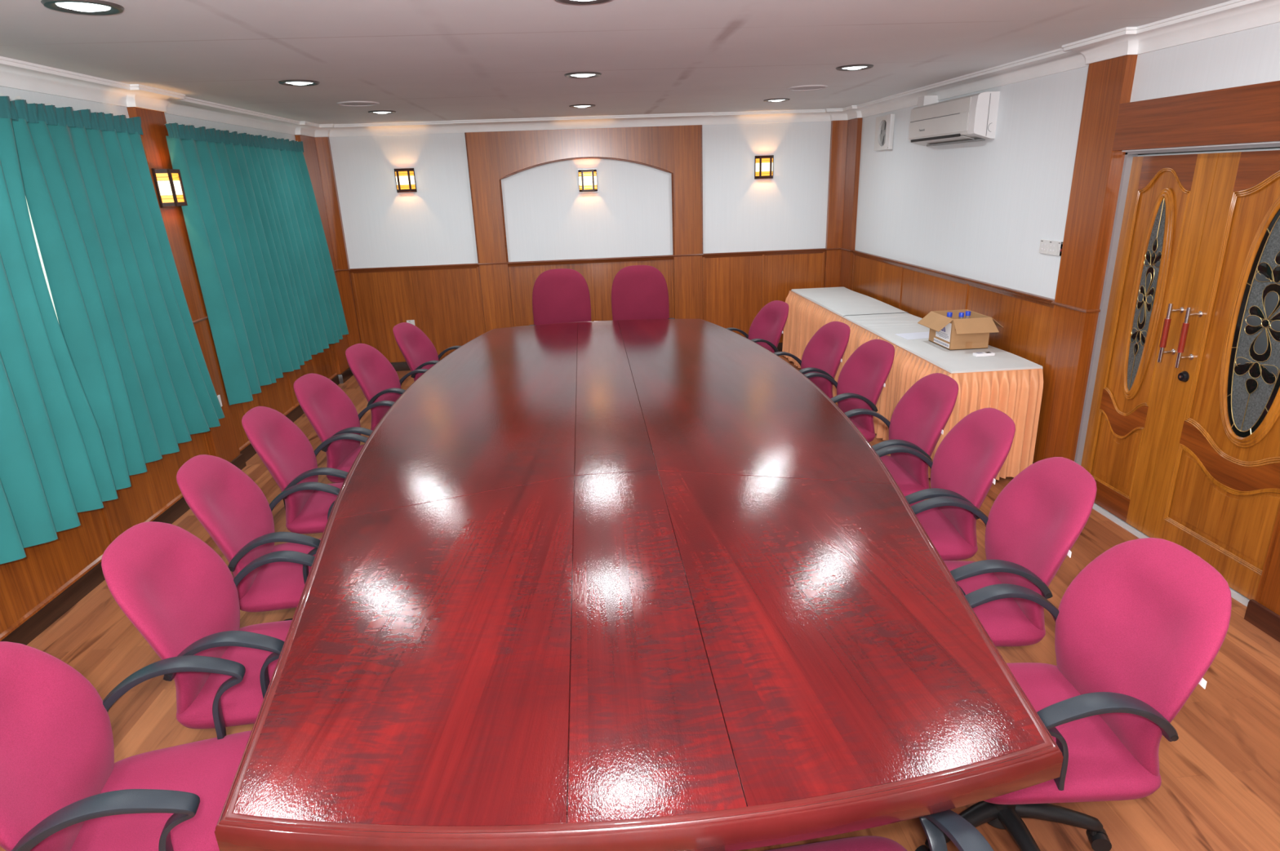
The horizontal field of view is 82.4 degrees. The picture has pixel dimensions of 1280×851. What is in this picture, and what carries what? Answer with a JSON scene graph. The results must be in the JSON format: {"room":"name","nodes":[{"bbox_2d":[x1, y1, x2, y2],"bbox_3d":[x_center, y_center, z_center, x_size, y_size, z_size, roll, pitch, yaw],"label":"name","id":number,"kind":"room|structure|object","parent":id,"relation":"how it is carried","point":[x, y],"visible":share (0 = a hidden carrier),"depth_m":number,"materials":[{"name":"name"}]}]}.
{"room":"conference room","nodes":[
{"label":"conference room","id":0,"kind":"room"},
{"bbox_2d":[0,86,295,141],"bbox_3d":[-3.029,-0.377,3.514,0.120,2.590,9.150,-3,19,-4],"label":"wall","id":1,"kind":"structure","parent":0,"point":[34,97],"depth_m":4.26,"materials":[{"name":"white paint"}]},
{"bbox_2d":[25,196,58,322],"bbox_3d":[-3.031,-0.849,3.481,0.105,1.215,2.485,-3,19,-4],"label":"window","id":2,"kind":"structure","parent":1,"relation":"in","point":[33,228],"depth_m":3.75,"materials":[{"name":"white glass"}]},
{"bbox_2d":[0,92,118,564],"bbox_3d":[-2.786,-0.385,3.042,0.151,1.974,1.245,-3,19,-4],"label":"curtain","id":3,"kind":"object","parent":1,"relation":"hanging from","point":[55,466],"visible":1,"depth_m":3.34,"materials":[{"name":"teal fabric"}]},
{"bbox_2d":[9,95,224,490],"bbox_3d":[-2.921,-0.772,4.207,0.141,1.970,1.362,-3,19,-4],"label":"curtain","id":4,"kind":"object","parent":1,"relation":"hanging from","point":[126,323],"visible":0.98,"depth_m":4.04,"materials":[{"name":"teal fabric"}]},
{"bbox_2d":[0,343,337,634],"bbox_3d":[-2.915,0.385,3.539,0.022,1.122,8.700,-3,19,-4],"label":"trim","id":5,"kind":"structure","parent":1,"relation":"attached to","point":[26,582],"depth_m":4.07,"materials":[{"name":"brown wood"}]},
{"bbox_2d":[151,168,187,208],"bbox_3d":[-3.015,-1.530,4.706,0.086,0.237,0.204,-3,19,-4],"label":"wall lamp","id":6,"kind":"object","parent":1,"relation":"attached to","point":[168,182],"visible":1,"depth_m":4.65,"materials":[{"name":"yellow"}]},
{"bbox_2d":[0,367,353,645],"bbox_3d":[-2.884,0.805,3.892,0.056,0.100,9.100,-3,19,-4],"label":"baseboard","id":7,"kind":"structure","parent":1,"relation":"attached to","point":[35,625],"depth_m":3.77,"materials":[{"name":"brown wood"}]},
{"bbox_2d":[126,106,239,462],"bbox_3d":[-3.060,-0.811,4.987,0.050,2.478,0.325,-3,19,-4],"label":"trim","id":8,"kind":"structure","parent":1,"relation":"attached to","point":[223,441],"depth_m":4.93,"materials":[{"name":"brown wood"}]},
{"bbox_2d":[217,395,222,406],"bbox_3d":[-3.006,-0.166,5.206,0.011,0.086,0.086,-3,19,-4],"label":"wall socket","id":9,"kind":"object","parent":1,"relation":"attached to","point":[218,396],"visible":0.37,"depth_m":5.23,"materials":[{"name":"white plastic"}]},
{"bbox_2d":[164,122,308,405],"bbox_3d":[-3.044,-1.265,5.661,0.131,1.948,1.484,-3,19,-4],"label":"curtain","id":10,"kind":"object","parent":1,"relation":"hanging from","point":[238,256],"visible":1,"depth_m":5.48,"materials":[{"name":"teal fabric"}]},
{"bbox_2d":[253,133,348,359],"bbox_3d":[-3.149,-1.671,6.872,0.142,1.948,1.400,-3,19,-4],"label":"curtain","id":11,"kind":"object","parent":1,"relation":"hanging from","point":[282,163],"visible":0.94,"depth_m":6.79,"materials":[{"name":"teal fabric"}]},
{"bbox_2d":[294,134,361,374],"bbox_3d":[-3.211,-1.702,7.656,0.180,2.478,0.450,-3,19,-4],"label":"trim","id":12,"kind":"structure","parent":1,"relation":"attached to","point":[317,153],"depth_m":7.68,"materials":[{"name":"brown wood"}]},
{"bbox_2d":[192,248,1100,323],"bbox_3d":[-0.144,-0.383,3.745,5.659,0.050,9.150,-3,19,-4],"label":"trim","id":13,"kind":"structure","parent":1,"relation":"attached to","point":[1033,298],"depth_m":7.92,"materials":[{"name":"brown wood"}]},
{"bbox_2d":[328,120,840,268],"bbox_3d":[-0.425,-2.006,8.082,6.059,2.590,0.120,-3,19,-4],"label":"wall","id":14,"kind":"structure","parent":0,"point":[547,217],"depth_m":7.87,"materials":[{"name":"white paint"}]},
{"bbox_2d":[394,168,417,192],"bbox_3d":[-2.453,-2.558,7.625,0.204,0.237,0.086,-3,19,-4],"label":"wall lamp","id":15,"kind":"object","parent":14,"relation":"attached to","point":[405,178],"visible":1,"depth_m":7.61,"materials":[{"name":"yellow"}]},
{"bbox_2d":[406,320,414,325],"bbox_3d":[-2.544,-1.129,8.120,0.086,0.086,0.011,-3,19,-4],"label":"wall socket","id":16,"kind":"object","parent":14,"relation":"attached to","point":[411,322],"visible":0.45,"depth_m":8.11,"materials":[{"name":"white plastic"}]},
{"bbox_2d":[464,124,702,333],"bbox_3d":[-0.535,-1.922,8.019,2.452,2.478,0.034,-3,19,-4],"label":"trim","id":17,"kind":"structure","parent":14,"relation":"attached to","point":[493,156],"depth_m":7.75,"materials":[{"name":"brown wood"}]},
{"bbox_2d":[390,342,782,371],"bbox_3d":[-0.464,-0.790,8.378,5.539,0.100,0.056,-3,19,-4],"label":"baseboard","id":18,"kind":"structure","parent":14,"relation":"attached to","point":[398,366],"depth_m":8.25,"materials":[{"name":"brown wood"}]},
{"bbox_2d":[350,252,825,362],"bbox_3d":[-0.503,-1.282,8.242,5.240,1.122,0.020,-3,19,-4],"label":"wall paneling","id":19,"kind":"structure","parent":14,"relation":"attached to","point":[446,305],"depth_m":8.16,"materials":[{"name":"brown wood"}]},
{"bbox_2d":[577,168,598,192],"bbox_3d":[-0.553,-2.600,7.765,0.204,0.237,0.086,-3,19,-4],"label":"wall lamp","id":20,"kind":"object","parent":14,"relation":"attached to","point":[587,178],"visible":1,"depth_m":7.75,"materials":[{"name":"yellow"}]},
{"bbox_2d":[754,155,773,178],"bbox_3d":[1.341,-2.779,7.859,0.204,0.237,0.086,-3,19,-4],"label":"wall lamp","id":21,"kind":"object","parent":14,"relation":"attached to","point":[763,165],"visible":1,"depth_m":7.84,"materials":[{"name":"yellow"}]},
{"bbox_2d":[0,0,1231,124],"bbox_3d":[-0.116,-1.812,3.272,6.059,0.080,9.390,-3,19,-4],"label":"ceiling","id":22,"kind":"structure","parent":0,"point":[421,60],"depth_m":3.63,"materials":[{"name":"white paint"}]},
{"bbox_2d":[40,0,124,15],"bbox_3d":[-1.926,-1.446,2.534,0.236,0.017,0.236,-3,19,-4],"label":"recessed light","id":23,"kind":"object","parent":22,"relation":"in","point":[99,7],"visible":1,"depth_m":2.52,"materials":[{"name":"white"}]},
{"bbox_2d":[278,80,319,85],"bbox_3d":[-2.083,-2.092,4.473,0.236,0.017,0.236,-3,19,-4],"label":"recessed light","id":24,"kind":"object","parent":22,"relation":"in","point":[288,82],"visible":1,"depth_m":4.44,"materials":[{"name":"white"}]},
{"bbox_2d":[336,101,379,106],"bbox_3d":[-2.179,-2.490,5.654,0.316,0.008,0.316,-3,19,-4],"label":"ceiling speaker","id":25,"kind":"object","parent":22,"relation":"attached to","point":[344,103],"visible":1,"depth_m":5.63},
{"bbox_2d":[339,102,376,105],"bbox_3d":[-2.179,-2.489,5.655,0.274,0.007,0.274,-3,19,-4],"label":"grille","id":26,"kind":"object","parent":25,"relation":"attached to","point":[340,103],"depth_m":5.63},
{"bbox_2d":[368,110,395,114],"bbox_3d":[-2.234,-2.712,6.337,0.236,0.017,0.236,-3,19,-4],"label":"recessed light","id":27,"kind":"object","parent":22,"relation":"in","point":[376,112],"visible":1,"depth_m":6.30,"materials":[{"name":"white"}]},
{"bbox_2d":[568,104,595,107],"bbox_3d":[-0.508,-2.811,6.444,0.236,0.017,0.236,-3,19,-4],"label":"recessed light","id":28,"kind":"object","parent":22,"relation":"in","point":[574,105],"visible":1,"depth_m":6.40,"materials":[{"name":"white"}]},
{"bbox_2d":[564,71,601,78],"bbox_3d":[-0.357,-2.191,4.580,0.236,0.017,0.236,-3,19,-4],"label":"recessed light","id":29,"kind":"object","parent":22,"relation":"in","point":[576,74],"visible":1,"depth_m":4.54,"materials":[{"name":"white"}]},
{"bbox_2d":[555,0,611,4],"bbox_3d":[-0.200,-1.546,2.641,0.236,0.017,0.236,-3,19,-4],"label":"recessed light","id":30,"kind":"object","parent":22,"relation":"in","point":[567,2],"visible":1,"depth_m":2.71,"materials":[{"name":"white"}]},
{"bbox_2d":[763,97,790,102],"bbox_3d":[1.224,-2.910,6.551,0.236,0.017,0.236,-3,19,-4],"label":"recessed light","id":31,"kind":"object","parent":22,"relation":"in","point":[780,100],"visible":1,"depth_m":6.51,"materials":[{"name":"white"}]},
{"bbox_2d":[786,84,827,90],"bbox_3d":[1.303,-2.632,5.699,0.316,0.008,0.316,-3,19,-4],"label":"ceiling speaker","id":32,"kind":"object","parent":22,"relation":"attached to","point":[806,87],"visible":1,"depth_m":5.66},
{"bbox_2d":[789,86,824,89],"bbox_3d":[1.303,-2.631,5.699,0.274,0.007,0.274,-3,19,-4],"label":"grille","id":33,"kind":"object","parent":32,"relation":"attached to","point":[792,87],"depth_m":5.69,"materials":[{"name":"white plastic"}]},
{"bbox_2d":[835,63,873,71],"bbox_3d":[1.375,-2.290,4.687,0.236,0.017,0.236,-3,19,-4],"label":"recessed light","id":34,"kind":"object","parent":22,"relation":"in","point":[851,67],"visible":1,"depth_m":4.65,"materials":[{"name":"white"}]},
{"bbox_2d":[0,351,1279,850],"bbox_3d":[-0.024,0.708,4.118,6.059,0.060,9.390,-3,19,-4],"label":"floor","id":35,"kind":"structure","parent":0,"point":[1219,790],"depth_m":2.77,"materials":[{"name":"laminate"}]},
{"bbox_2d":[0,641,251,850],"bbox_3d":[-1.259,0.964,1.916,0.756,0.942,0.616,-7,19,-15],"label":"office chair","id":36,"kind":"object","parent":35,"relation":"on","point":[62,787],"visible":0.84,"depth_m":1.84,"materials":[{"name":"fabric"}]},
{"bbox_2d":[101,521,315,729],"bbox_3d":[-1.279,0.771,2.494,0.712,0.940,0.600,-5,19,-7],"label":"office chair","id":37,"kind":"object","parent":35,"relation":"on","point":[176,591],"visible":0.68,"depth_m":2.34,"materials":[{"name":"pink fabric"}]},
{"bbox_2d":[176,454,340,621],"bbox_3d":[-1.444,0.558,3.147,0.752,0.942,0.609,-6,19,-10],"label":"office chair","id":38,"kind":"object","parent":35,"relation":"on","point":[233,509],"visible":0.55,"depth_m":2.96,"materials":[{"name":"pink fabric"}]},
{"bbox_2d":[241,406,368,533],"bbox_3d":[-1.542,0.350,3.776,0.745,0.942,0.600,-5,19,-8],"label":"office chair","id":39,"kind":"object","parent":35,"relation":"on","point":[289,456],"visible":0.42,"depth_m":3.62,"materials":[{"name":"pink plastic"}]},
{"bbox_2d":[293,373,394,483],"bbox_3d":[-1.583,0.148,4.382,0.741,0.942,0.618,-2,19,0],"label":"office chair","id":40,"kind":"object","parent":35,"relation":"on","point":[330,411],"visible":0.47,"depth_m":4.25,"materials":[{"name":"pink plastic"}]},
{"bbox_2d":[345,343,427,431],"bbox_3d":[-1.601,-0.103,5.131,0.749,0.942,0.615,0,19,5],"label":"office chair","id":41,"kind":"object","parent":35,"relation":"on","point":[376,377],"visible":0.38,"depth_m":5.04,"materials":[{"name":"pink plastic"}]},
{"bbox_2d":[392,322,461,382],"bbox_3d":[-1.548,-0.355,5.876,0.708,0.942,0.616,0,19,6],"label":"office chair","id":42,"kind":"object","parent":35,"relation":"on","point":[417,349],"visible":0.3,"depth_m":5.79,"materials":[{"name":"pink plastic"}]},
{"bbox_2d":[528,268,591,325],"bbox_3d":[-0.724,-0.839,6.868,0.626,1.172,0.731,-3,19,-4],"label":"chair","id":43,"kind":"object","parent":35,"relation":"on","point":[559,295],"visible":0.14,"depth_m":6.97,"materials":[{"name":"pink fabric"}]},
{"bbox_2d":[214,319,1063,850],"bbox_3d":[-0.162,0.272,4.160,2.547,0.750,5.539,-3,19,-4],"label":"conference table","id":44,"kind":"object","parent":35,"relation":"on","point":[645,584],"visible":1,"depth_m":2.04,"materials":[{"name":"brown wood"}]},
{"bbox_2d":[611,265,675,320],"bbox_3d":[0.029,-0.882,6.914,0.626,1.172,0.731,-3,19,-4],"label":"chair","id":45,"kind":"object","parent":35,"relation":"on","point":[638,292],"visible":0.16,"depth_m":7.02,"materials":[{"name":"pink fabric"}]},
{"bbox_2d":[725,300,788,352],"bbox_3d":[0.870,-0.551,6.196,0.755,0.942,0.612,-8,19,-16],"label":"office chair","id":46,"kind":"object","parent":35,"relation":"on","point":[766,330],"visible":0.2,"depth_m":6.16,"materials":[{"name":"pink fabric"}]},
{"bbox_2d":[773,321,850,399],"bbox_3d":[1.115,-0.253,5.281,0.706,0.942,0.608,-9,20,-18],"label":"office chair","id":47,"kind":"object","parent":35,"relation":"on","point":[824,353],"visible":0.3,"depth_m":5.19,"materials":[{"name":"pink fabric"}]},
{"bbox_2d":[804,339,894,442],"bbox_3d":[1.200,-0.045,4.653,0.745,0.942,0.612,-5,19,-9],"label":"office chair","id":48,"kind":"object","parent":35,"relation":"on","point":[861,381],"visible":0.49,"depth_m":4.58,"materials":[{"name":"pink fabric"}]},
{"bbox_2d":[843,312,903,316],"bbox_3d":[2.049,-0.866,7.322,0.570,0.742,1.837,-3,19,-4],"label":"trestle table","id":49,"kind":"object","parent":35,"relation":"on","point":[895,313],"visible":0.16,"depth_m":6.54,"materials":[{"name":"grey paint"}]},
{"bbox_2d":[791,287,908,317],"bbox_3d":[2.029,-1.233,7.288,0.601,0.055,1.683,-3,19,-4],"label":"tablecloth","id":50,"kind":"object","parent":49,"relation":"on","point":[842,301],"visible":0.99,"depth_m":7.15,"materials":[{"name":"white fabric"}]},
{"bbox_2d":[764,809,993,850],"bbox_3d":[0.413,1.054,1.469,0.602,0.940,0.704,-5,19,-7],"label":"office chair","id":51,"kind":"object","parent":35,"relation":"on","point":[965,837],"visible":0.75,"depth_m":1.58,"materials":[{"name":"pink fabric"}]},
{"bbox_2d":[844,373,958,497],"bbox_3d":[1.236,0.210,3.891,0.754,0.942,0.616,-3,19,-2],"label":"office chair","id":52,"kind":"object","parent":35,"relation":"on","point":[918,420],"visible":0.39,"depth_m":3.77,"materials":[{"name":"pink fabric"}]},
{"bbox_2d":[875,408,1015,560],"bbox_3d":[1.244,0.406,3.304,0.704,0.942,0.606,1,19,10],"label":"office chair","id":53,"kind":"object","parent":35,"relation":"on","point":[966,464],"visible":0.44,"depth_m":3.17,"materials":[{"name":"pink fabric"}]},
{"bbox_2d":[911,457,1097,647],"bbox_3d":[1.204,0.591,2.759,0.755,0.942,0.612,-1,19,5],"label":"office chair","id":54,"kind":"object","parent":35,"relation":"on","point":[1035,522],"visible":0.53,"depth_m":2.59,"materials":[{"name":"pink fabric"}]},
{"bbox_2d":[915,537,1231,850],"bbox_3d":[1.157,0.813,2.103,0.723,0.942,0.602,-1,19,3],"label":"office chair","id":55,"kind":"object","parent":35,"relation":"on","point":[1138,629],"visible":0.64,"depth_m":1.99,"materials":[{"name":"pink fabric"}]},
{"bbox_3d":[2.190,-0.287,5.581,0.570,0.742,1.827,-3,19,-4],"label":"trestle table","id":56,"kind":"object","parent":35,"relation":"on","visible":0},
{"bbox_2d":[782,290,1043,480],"bbox_3d":[2.060,-0.578,6.447,0.684,0.724,3.877,-3,19,-4],"label":"table skirt","id":57,"kind":"object","parent":56,"relation":"attached to","point":[1016,393],"visible":0.45,"depth_m":4.75,"materials":[{"name":"orange fabric"}]},
{"bbox_2d":[843,312,1042,373],"bbox_3d":[2.170,-0.652,5.542,0.601,0.059,2.006,-3,19,-4],"label":"table top","id":58,"kind":"object","parent":56,"relation":"on","point":[884,326],"visible":0.84,"depth_m":5.09,"materials":[{"name":"white fabric"}]},
{"bbox_2d":[894,332,928,339],"bbox_3d":[2.134,-0.687,5.578,0.300,0.004,0.200,-5,19,-7],"label":"paper sheets","id":59,"kind":"object","parent":58,"relation":"on","point":[918,335],"visible":0.64,"depth_m":5.58,"materials":[{"name":"white paper"}]},
{"bbox_2d":[917,309,1003,350],"bbox_3d":[2.280,-0.681,5.206,0.462,0.219,0.478,-3,19,-4],"label":"cardboard box","id":60,"kind":"object","parent":58,"relation":"on","point":[953,333],"visible":1,"depth_m":5.09,"materials":[{"name":"brown cardboard"}]},
{"bbox_2d":[933,338,948,346],"bbox_3d":[2.147,-0.591,5.217,0.001,0.014,0.225,-3,19,-4],"label":"print","id":61,"kind":"object","parent":60,"relation":"attached to","point":[941,342],"depth_m":5.21},
{"bbox_2d":[936,331,948,338],"bbox_3d":[2.146,-0.644,5.189,0.001,0.032,0.185,-3,19,-4],"label":"print","id":62,"kind":"object","parent":60,"relation":"attached to","point":[940,335],"depth_m":5.19},
{"bbox_2d":[946,311,952,318],"bbox_3d":[2.212,-0.700,5.247,0.062,0.224,0.062,-3,19,-4],"label":"water bottle","id":63,"kind":"object","parent":60,"relation":"in","point":[949,314],"visible":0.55,"depth_m":5.21,"materials":[{"name":"plastic"}]},
{"bbox_2d":[958,312,964,319],"bbox_3d":[2.286,-0.695,5.223,0.062,0.224,0.062,-3,19,-4],"label":"water bottle","id":64,"kind":"object","parent":60,"relation":"in","point":[961,316],"visible":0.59,"depth_m":5.18,"materials":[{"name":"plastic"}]},
{"bbox_2d":[964,311,970,318],"bbox_3d":[2.349,-0.710,5.260,0.062,0.224,0.062,-3,19,-4],"label":"water bottle","id":65,"kind":"object","parent":60,"relation":"in","point":[967,314],"visible":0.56,"depth_m":5.22,"materials":[{"name":"plastic"}]},
{"bbox_2d":[973,351,995,356],"bbox_3d":[2.310,-0.479,4.913,0.132,0.021,0.048,-4,19,-5],"label":"remote control","id":66,"kind":"object","parent":58,"relation":"on","point":[984,353],"visible":1,"depth_m":4.89,"materials":[{"name":"white plastic"}]},
{"bbox_2d":[853,22,1279,299],"bbox_3d":[2.740,-0.708,3.871,0.180,2.590,9.150,-3,19,-4],"label":"wall","id":67,"kind":"structure","parent":0,"point":[982,211],"depth_m":4.98,"materials":[{"name":"white paint"}]},
{"bbox_2d":[0,0,1279,137],"bbox_3d":[-0.203,-1.716,3.297,5.639,0.112,9.150,-3,19,-4],"label":"trim","id":68,"kind":"structure","parent":67,"relation":"attached to","point":[1231,16],"depth_m":4.80,"materials":[{"name":"paint"}]},
{"bbox_2d":[823,117,862,289],"bbox_3d":[2.205,-2.032,8.048,0.219,2.478,0.330,-3,19,-4],"label":"trim","id":69,"kind":"structure","parent":67,"relation":"attached to","point":[846,135],"depth_m":7.94,"materials":[{"name":"brown wood"}]},
{"bbox_2d":[874,114,894,151],"bbox_3d":[2.315,-2.783,6.954,0.046,0.304,0.395,-3,19,-4],"label":"fan","id":70,"kind":"object","parent":67,"relation":"attached to","point":[884,127],"visible":1,"depth_m":6.94,"materials":[{"name":"white plastic"}]},
{"bbox_2d":[851,253,1053,376],"bbox_3d":[2.678,0.045,3.942,0.020,1.122,8.820,-3,19,-4],"label":"trim","id":71,"kind":"structure","parent":67,"relation":"attached to","point":[1024,333],"depth_m":5.73,"materials":[{"name":"brown wood"}]},
{"bbox_2d":[908,91,999,146],"bbox_3d":[2.365,-2.358,5.589,0.165,0.381,1.082,-3,19,-4],"label":"air conditioner","id":72,"kind":"object","parent":67,"relation":"attached to","point":[973,117],"visible":1,"depth_m":5.38,"materials":[{"name":"grey paint"}]},
{"bbox_2d":[1039,239,1049,253],"bbox_3d":[2.570,-1.138,4.649,0.013,0.086,0.086,-3,19,-4],"label":"switch plate","id":73,"kind":"object","parent":67,"relation":"attached to","point":[1043,248],"visible":1,"depth_m":4.65,"materials":[{"name":"white plastic"}]},
{"bbox_2d":[1047,240,1057,255],"bbox_3d":[2.577,-1.109,4.564,0.013,0.086,0.086,-3,19,-4],"label":"switch plate","id":74,"kind":"object","parent":67,"relation":"attached to","point":[1052,246],"visible":1,"depth_m":4.56,"materials":[{"name":"white plastic"}]},
{"bbox_2d":[1056,241,1062,256],"bbox_3d":[2.583,-1.081,4.479,0.015,0.086,0.086,-3,19,-4],"label":"switch plate","id":75,"kind":"object","parent":67,"relation":"attached to","point":[1059,251],"visible":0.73,"depth_m":4.50,"materials":[{"name":"white plastic"}]},
{"bbox_2d":[1032,54,1137,462],"bbox_3d":[2.621,-0.801,4.335,0.121,2.478,0.305,-3,19,-4],"label":"pillar","id":76,"kind":"structure","parent":67,"relation":"attached to","point":[1098,169],"depth_m":4.23,"materials":[{"name":"brown wood"}]},
{"bbox_2d":[1080,152,1219,532],"bbox_3d":[2.700,-0.430,3.991,0.128,1.965,0.561,-3,19,-4],"label":"door","id":77,"kind":"structure","parent":67,"relation":"in","point":[1167,200],"depth_m":3.94,"materials":[{"name":"brown wood"}]},
{"bbox_2d":[1032,462,1279,642],"bbox_3d":[2.649,0.487,4.234,0.069,0.100,9.100,-3,19,-4],"label":"baseboard","id":78,"kind":"structure","parent":67,"relation":"attached to","point":[1257,615],"depth_m":3.17,"materials":[{"name":"brown wood"}]},
{"bbox_2d":[1092,502,1249,607],"bbox_3d":[2.798,0.651,3.879,0.120,0.004,1.500,-3,19,-4],"label":"trim","id":79,"kind":"structure","parent":67,"relation":"attached to","point":[1235,595],"depth_m":4.09,"materials":[{"name":"tile"}]},
{"bbox_2d":[1074,142,1279,465],"bbox_3d":[2.743,-0.299,3.558,0.060,2.012,1.501,-3,19,-4],"label":"trim","id":80,"kind":"structure","parent":67,"relation":"attached to","point":[1128,158],"depth_m":4.13,"materials":[{"name":"grey paint"}]},
{"bbox_2d":[1112,80,1279,151],"bbox_3d":[2.647,-1.375,3.245,0.105,0.233,1.400,-3,19,-4],"label":"trim","id":81,"kind":"structure","parent":67,"relation":"attached to","point":[1248,113],"depth_m":3.35,"materials":[{"name":"brown wood"}]},
{"bbox_2d":[1142,150,1279,599],"bbox_3d":[2.755,-0.202,3.306,0.128,1.965,0.880,-3,19,-4],"label":"door","id":82,"kind":"structure","parent":67,"relation":"in","point":[1215,494],"depth_m":3.42,"materials":[{"name":"brown wood"}]},
{"bbox_2d":[1254,506,1279,615],"bbox_3d":[2.745,-0.148,2.743,0.113,2.245,0.342,-3,19,-4],"label":"trim","id":83,"kind":"structure","parent":67,"relation":"attached to","point":[1268,594],"depth_m":3.14,"materials":[{"name":"brown wood"}]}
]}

